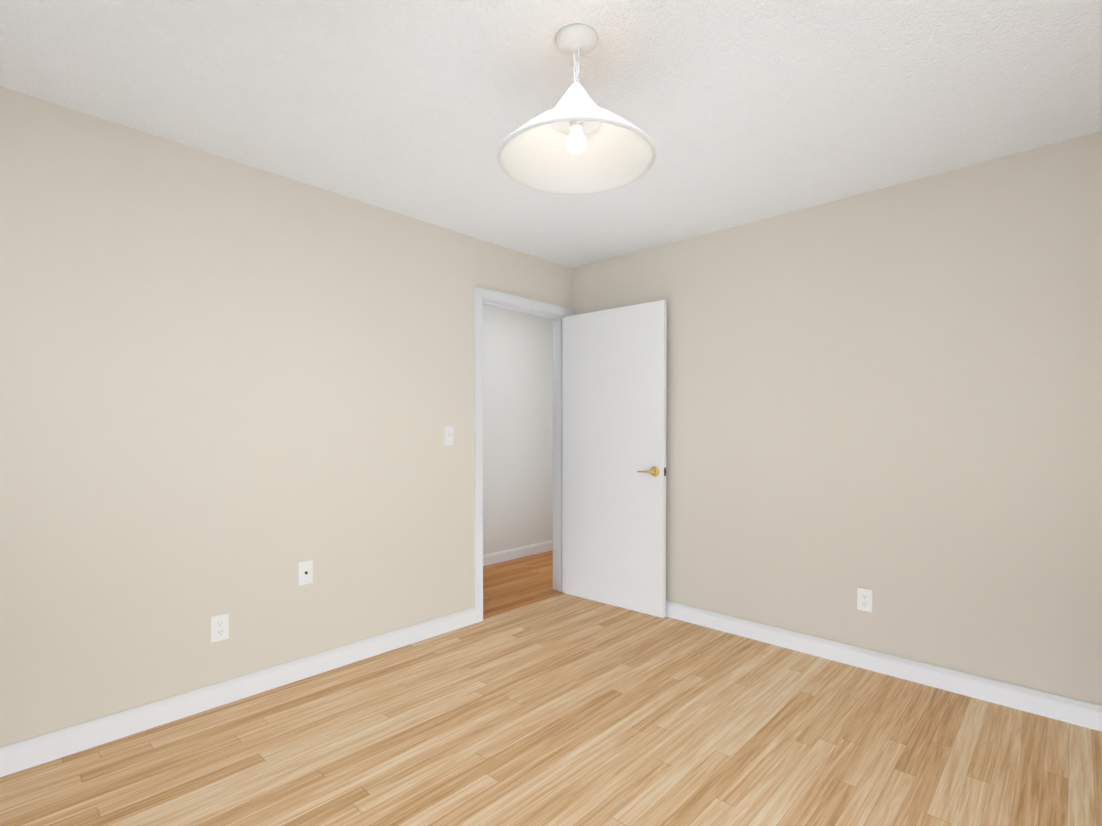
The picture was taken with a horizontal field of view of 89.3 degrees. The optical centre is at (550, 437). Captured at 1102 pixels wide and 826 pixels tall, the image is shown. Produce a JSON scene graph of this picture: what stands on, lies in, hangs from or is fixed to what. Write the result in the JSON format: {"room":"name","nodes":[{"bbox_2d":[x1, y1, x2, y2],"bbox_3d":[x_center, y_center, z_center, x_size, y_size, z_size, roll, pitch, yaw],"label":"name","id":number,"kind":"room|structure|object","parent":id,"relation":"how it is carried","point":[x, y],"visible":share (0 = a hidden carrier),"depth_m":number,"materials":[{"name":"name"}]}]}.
{"room":"empty bedroom","nodes":[
{"label":"empty bedroom","id":0,"kind":"room"},
{"bbox_2d":[0,86,571,747],"bbox_3d":[-1.165,-0.034,2.899,0.120,2.440,3.990,1,1,43],"label":"wall","id":1,"kind":"structure","parent":0,"point":[236,390],"depth_m":2.45,"materials":[{"name":"paint"}]},
{"bbox_2d":[211,613,228,642],"bbox_3d":[-1.476,0.848,2.489,0.009,0.115,0.070,1,1,43],"label":"electrical outlet","id":2,"kind":"object","parent":1,"relation":"attached to","point":[219,627],"visible":1,"depth_m":2.49,"materials":[{"name":"white plastic"}]},
{"bbox_2d":[0,607,475,776],"bbox_3d":[-1.431,1.143,2.537,0.014,0.100,2.770,1,1,43],"label":"baseboard","id":3,"kind":"structure","parent":1,"relation":"attached to","point":[29,753],"depth_m":2.44,"materials":[{"name":"paint"}]},
{"bbox_2d":[298,560,312,585],"bbox_3d":[-1.211,0.669,2.761,0.017,0.115,0.070,1,1,43],"label":"outlet","id":4,"kind":"object","parent":1,"relation":"attached to","point":[305,572],"visible":1,"depth_m":2.76,"materials":[{"name":"white plastic"}]},
{"bbox_2d":[444,426,453,444],"bbox_3d":[-0.614,-0.012,3.383,0.022,0.115,0.070,1,1,43],"label":"light switch","id":5,"kind":"object","parent":1,"relation":"attached to","point":[448,435],"visible":1,"depth_m":3.38,"materials":[{"name":"white plastic"}]},
{"bbox_2d":[474,286,573,622],"bbox_3d":[-0.212,0.104,3.921,0.166,2.130,0.943,1,1,43],"label":"door frame","id":6,"kind":"structure","parent":1,"relation":"attached to","point":[480,293],"depth_m":3.79,"materials":[{"name":"paint"}]},
{"bbox_2d":[563,300,666,617],"bbox_3d":[0.425,0.136,3.879,0.857,2.045,0.141,1,1,43],"label":"door","id":7,"kind":"structure","parent":6,"relation":"attached to","point":[614,450],"depth_m":3.82,"materials":[{"name":"paint"}]},
{"bbox_2d":[482,304,552,554],"bbox_3d":[-1.752,-0.050,3.860,0.120,2.440,6.350,1,1,43],"label":"wall","id":8,"kind":"structure","parent":0,"point":[517,429],"depth_m":5.29,"materials":[{"name":"paint"}]},
{"bbox_2d":[483,540,552,565],"bbox_3d":[-1.703,1.121,3.833,0.014,0.100,6.150,1,1,43],"label":"baseboard","id":9,"kind":"structure","parent":8,"relation":"attached to","point":[511,554],"depth_m":5.28,"materials":[{"name":"paint"}]},
{"bbox_2d":[0,550,1101,825],"bbox_3d":[-0.108,1.246,2.340,4.625,0.100,6.350,1,1,43],"label":"floor","id":10,"kind":"structure","parent":0,"point":[564,709],"depth_m":2.17,"materials":[{"name":"brown wood"}]},
{"bbox_2d":[0,0,1101,268],"bbox_3d":[-0.109,-1.294,2.298,4.625,0.100,6.350,1,1,43],"label":"ceiling","id":11,"kind":"structure","parent":0,"point":[738,112],"depth_m":1.98,"materials":[{"name":"white paint"}]},
{"bbox_2d":[497,24,655,194],"bbox_3d":[0.079,-1.044,1.728,0.489,0.380,0.489,1,1,43],"label":"pendant light","id":12,"kind":"object","parent":11,"relation":"hanging from","point":[576,140],"visible":1,"depth_m":1.78,"materials":[{"name":"white metal"}]},
{"bbox_2d":[572,131,1101,705],"bbox_3d":[1.449,-0.037,3.100,3.420,2.440,0.120,1,1,43],"label":"wall","id":13,"kind":"structure","parent":0,"point":[890,397],"depth_m":2.74,"materials":[{"name":"paint"}]},
{"bbox_2d":[857,587,871,611],"bbox_3d":[1.614,0.835,2.872,0.070,0.115,0.009,1,1,43],"label":"electrical outlet","id":14,"kind":"object","parent":13,"relation":"attached to","point":[864,599],"visible":1,"depth_m":2.87,"materials":[{"name":"white plastic"}]},
{"bbox_2d":[666,601,1101,730],"bbox_3d":[1.349,1.133,3.122,3.270,0.100,0.014,1,1,43],"label":"baseboard","id":15,"kind":"structure","parent":13,"relation":"attached to","point":[1081,713],"depth_m":2.73,"materials":[{"name":"paint"}]}
]}

